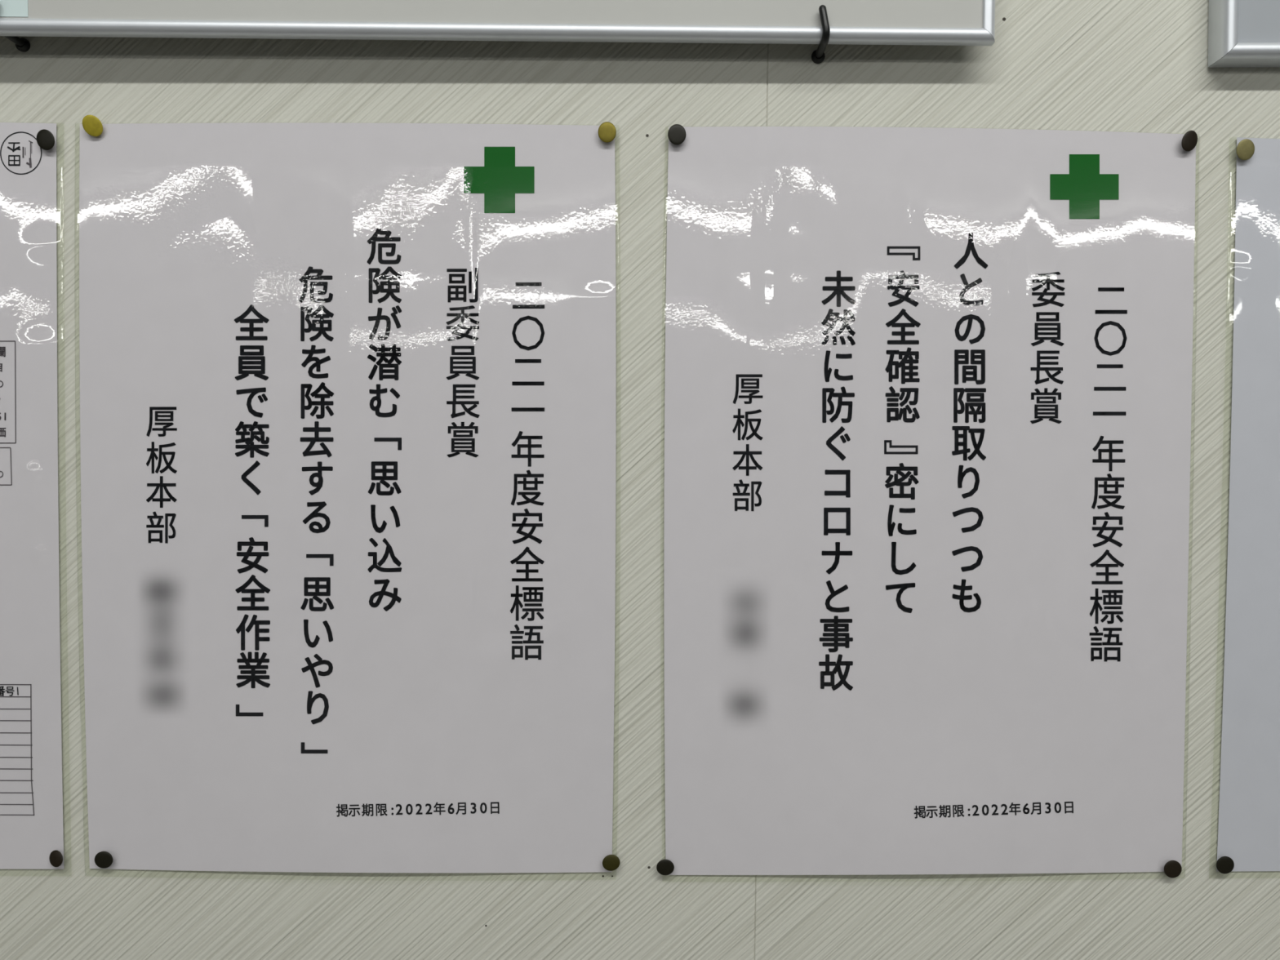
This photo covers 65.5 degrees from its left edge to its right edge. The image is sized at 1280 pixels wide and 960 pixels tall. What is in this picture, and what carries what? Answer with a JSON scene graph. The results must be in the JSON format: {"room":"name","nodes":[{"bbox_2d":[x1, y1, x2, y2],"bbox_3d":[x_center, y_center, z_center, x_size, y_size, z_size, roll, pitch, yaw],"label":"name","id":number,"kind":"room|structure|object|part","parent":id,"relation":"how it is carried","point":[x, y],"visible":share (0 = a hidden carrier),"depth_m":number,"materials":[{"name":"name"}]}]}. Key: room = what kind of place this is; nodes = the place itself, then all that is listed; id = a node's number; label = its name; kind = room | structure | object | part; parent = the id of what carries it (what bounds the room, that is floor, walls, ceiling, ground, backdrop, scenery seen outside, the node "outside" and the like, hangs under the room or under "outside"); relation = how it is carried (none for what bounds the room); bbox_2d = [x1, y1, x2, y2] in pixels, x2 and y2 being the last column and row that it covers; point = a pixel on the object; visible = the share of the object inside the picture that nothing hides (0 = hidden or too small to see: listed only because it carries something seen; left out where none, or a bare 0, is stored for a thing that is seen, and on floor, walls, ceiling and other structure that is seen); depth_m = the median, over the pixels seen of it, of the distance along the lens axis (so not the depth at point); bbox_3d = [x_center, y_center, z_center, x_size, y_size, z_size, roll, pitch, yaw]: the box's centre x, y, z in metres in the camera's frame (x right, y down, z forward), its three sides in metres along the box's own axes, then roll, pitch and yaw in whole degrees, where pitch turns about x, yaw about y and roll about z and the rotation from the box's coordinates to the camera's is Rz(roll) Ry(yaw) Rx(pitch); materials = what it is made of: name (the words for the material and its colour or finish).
{"room":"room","nodes":[
{"label":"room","id":0,"kind":"room"},
{"bbox_2d":[0,0,1279,959],"bbox_3d":[0.000,-0.019,0.617,6.000,2.800,0.120,0,2,0],"label":"wall","id":1,"kind":"structure","parent":0,"point":[1093,65],"depth_m":0.56,"materials":[{"name":"grey paint"}]},
{"bbox_2d":[0,122,64,869],"bbox_3d":[-0.475,0.013,0.556,0.314,0.423,0.003,0,2,0],"label":"sheet","id":2,"kind":"object","parent":1,"relation":"attached to","point":[32,828],"visible":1,"depth_m":0.56,"materials":[{"name":"white paper"}]},
{"bbox_2d":[36,128,54,150],"bbox_3d":[-0.327,-0.187,0.551,0.010,0.011,0.010,0,2,0],"label":"thumbtack","id":3,"kind":"object","parent":2,"relation":"attached to","point":[45,138],"visible":1,"depth_m":0.55,"materials":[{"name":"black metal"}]},
{"bbox_2d":[48,849,62,866],"bbox_3d":[-0.328,0.212,0.563,0.008,0.009,0.010,0,2,0],"label":"thumbtack","id":4,"kind":"object","parent":2,"relation":"attached to","point":[55,858],"visible":1,"depth_m":0.56,"materials":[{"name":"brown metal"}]},
{"bbox_2d":[74,122,620,872],"bbox_3d":[-0.163,0.014,0.555,0.305,0.424,0.003,0,2,0],"label":"poster","id":5,"kind":"object","parent":1,"relation":"attached to","point":[348,391],"visible":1,"depth_m":0.56,"materials":[{"name":"white paper"}]},
{"bbox_2d":[82,115,102,136],"bbox_3d":[-0.300,-0.195,0.548,0.009,0.011,0.010,1,2,23],"label":"thumbtack","id":6,"kind":"object","parent":5,"relation":"attached to","point":[92,126],"visible":1,"depth_m":0.55,"materials":[{"name":"yellow plastic"}]},
{"bbox_2d":[94,851,112,868],"bbox_3d":[-0.301,0.213,0.563,0.010,0.010,0.009,0,2,0],"label":"thumbtack","id":7,"kind":"object","parent":5,"relation":"attached to","point":[103,860],"visible":1,"depth_m":0.56,"materials":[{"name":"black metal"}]},
{"bbox_2d":[598,121,616,142],"bbox_3d":[-0.018,-0.191,0.551,0.010,0.011,0.009,0,2,0],"label":"thumbtack","id":8,"kind":"object","parent":5,"relation":"attached to","point":[606,130],"visible":1,"depth_m":0.55,"materials":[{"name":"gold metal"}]},
{"bbox_2d":[602,854,620,871],"bbox_3d":[-0.016,0.215,0.563,0.010,0.009,0.010,0,2,0],"label":"thumbtack","id":9,"kind":"object","parent":5,"relation":"attached to","point":[611,862],"visible":1,"depth_m":0.56,"materials":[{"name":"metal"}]},
{"bbox_2d":[0,0,995,45],"bbox_3d":[-0.259,-0.536,0.520,0.904,0.606,0.009,0,2,0],"label":"board","id":10,"kind":"object","parent":1,"relation":"attached to","point":[851,22],"visible":1,"depth_m":0.53,"materials":[{"name":"metal"}]},
{"bbox_2d":[0,0,28,17],"bbox_3d":[-0.342,-0.271,0.526,0.037,0.051,0.001,0,2,0],"label":"paper note","id":11,"kind":"object","parent":10,"relation":"attached to","point":[8,8],"visible":1,"depth_m":0.53,"materials":[{"name":"white paper"}]},
{"bbox_2d":[4,35,30,52],"bbox_3d":[-0.340,-0.245,0.535,0.008,0.018,0.030,0,2,0],"label":"hook","id":12,"kind":"object","parent":10,"relation":"attached to","point":[22,44],"visible":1,"depth_m":0.55,"materials":[{"name":"black metal"}]},
{"bbox_3d":[-0.259,-0.536,0.521,0.892,0.594,0.005,0,2,0],"label":"board panel","id":13,"kind":"part","parent":10,"relation":"part of","materials":[{"name":"white ceramic"}]},
{"bbox_3d":[-0.261,-0.240,0.529,0.900,0.013,0.009,0,2,0],"label":"frame rail","id":14,"kind":"part","parent":10,"relation":"part of","materials":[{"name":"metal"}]},
{"bbox_2d":[811,4,830,63],"bbox_3d":[0.098,-0.240,0.536,0.008,0.022,0.027,0,2,0],"label":"hook","id":15,"kind":"object","parent":10,"relation":"attached to","point":[818,55],"visible":1,"depth_m":0.53,"materials":[{"name":"black metal"}]},
{"bbox_3d":[0.188,-0.533,0.524,0.011,0.600,0.009,0,2,0],"label":"frame rail","id":16,"kind":"part","parent":10,"relation":"part of","materials":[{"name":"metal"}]},
{"bbox_2d":[663,126,1199,875],"bbox_3d":[0.161,0.016,0.555,0.298,0.424,0.004,0,2,0],"label":"poster","id":17,"kind":"object","parent":1,"relation":"attached to","point":[927,391],"visible":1,"depth_m":0.56,"materials":[{"name":"white paper"}]},
{"bbox_2d":[656,859,674,875],"bbox_3d":[0.014,0.217,0.563,0.010,0.009,0.009,0,2,0],"label":"thumbtack","id":18,"kind":"object","parent":17,"relation":"attached to","point":[664,867],"visible":1,"depth_m":0.56,"materials":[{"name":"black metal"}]},
{"bbox_2d":[667,124,685,145],"bbox_3d":[0.020,-0.190,0.551,0.010,0.011,0.009,0,2,0],"label":"thumbtack","id":19,"kind":"object","parent":17,"relation":"attached to","point":[677,132],"visible":1,"depth_m":0.55,"materials":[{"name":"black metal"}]},
{"bbox_2d":[1164,860,1182,877],"bbox_3d":[0.299,0.218,0.563,0.010,0.010,0.009,0,2,0],"label":"thumbtack","id":20,"kind":"object","parent":17,"relation":"attached to","point":[1172,868],"visible":1,"depth_m":0.56,"materials":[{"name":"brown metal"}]},
{"bbox_2d":[1181,130,1197,151],"bbox_3d":[0.302,-0.186,0.550,0.010,0.011,0.010,0,2,0],"label":"thumbtack","id":21,"kind":"object","parent":17,"relation":"attached to","point":[1189,140],"visible":1,"depth_m":0.55,"materials":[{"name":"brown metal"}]},
{"bbox_2d":[1208,0,1279,67],"bbox_3d":[0.762,-0.528,0.532,0.902,0.603,0.018,0,2,0],"label":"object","id":22,"kind":"object","parent":1,"relation":"attached to","point":[1242,33],"visible":1,"depth_m":0.54,"materials":[{"name":"metal"}]},
{"bbox_3d":[0.316,-0.527,0.532,0.009,0.600,0.018,0,2,0],"label":"frame rail","id":23,"kind":"part","parent":22,"relation":"part of","materials":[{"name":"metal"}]},
{"bbox_3d":[0.763,-0.232,0.541,0.900,0.010,0.018,0,2,0],"label":"frame rail","id":24,"kind":"part","parent":22,"relation":"part of","materials":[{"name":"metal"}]},
{"bbox_3d":[0.762,-0.528,0.534,0.889,0.590,0.012,0,2,0],"label":"board panel","id":25,"kind":"part","parent":22,"relation":"part of","materials":[{"name":"white plastic"}]},
{"bbox_2d":[1216,137,1279,871],"bbox_3d":[0.477,0.018,0.556,0.310,0.416,0.002,0,2,0],"label":"sheet","id":26,"kind":"object","parent":1,"relation":"attached to","point":[1249,823],"visible":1,"depth_m":0.56,"materials":[{"name":"white paper"}]},
{"bbox_2d":[1216,856,1234,873],"bbox_3d":[0.329,0.216,0.563,0.010,0.010,0.009,0,2,0],"label":"thumbtack","id":27,"kind":"object","parent":26,"relation":"attached to","point":[1224,864],"visible":1,"depth_m":0.56,"materials":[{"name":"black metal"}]},
{"bbox_2d":[1235,138,1254,159],"bbox_3d":[0.333,-0.182,0.551,0.010,0.011,0.010,0,2,0],"label":"thumbtack","id":28,"kind":"object","parent":26,"relation":"attached to","point":[1245,149],"visible":1,"depth_m":0.55,"materials":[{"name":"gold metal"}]}
]}

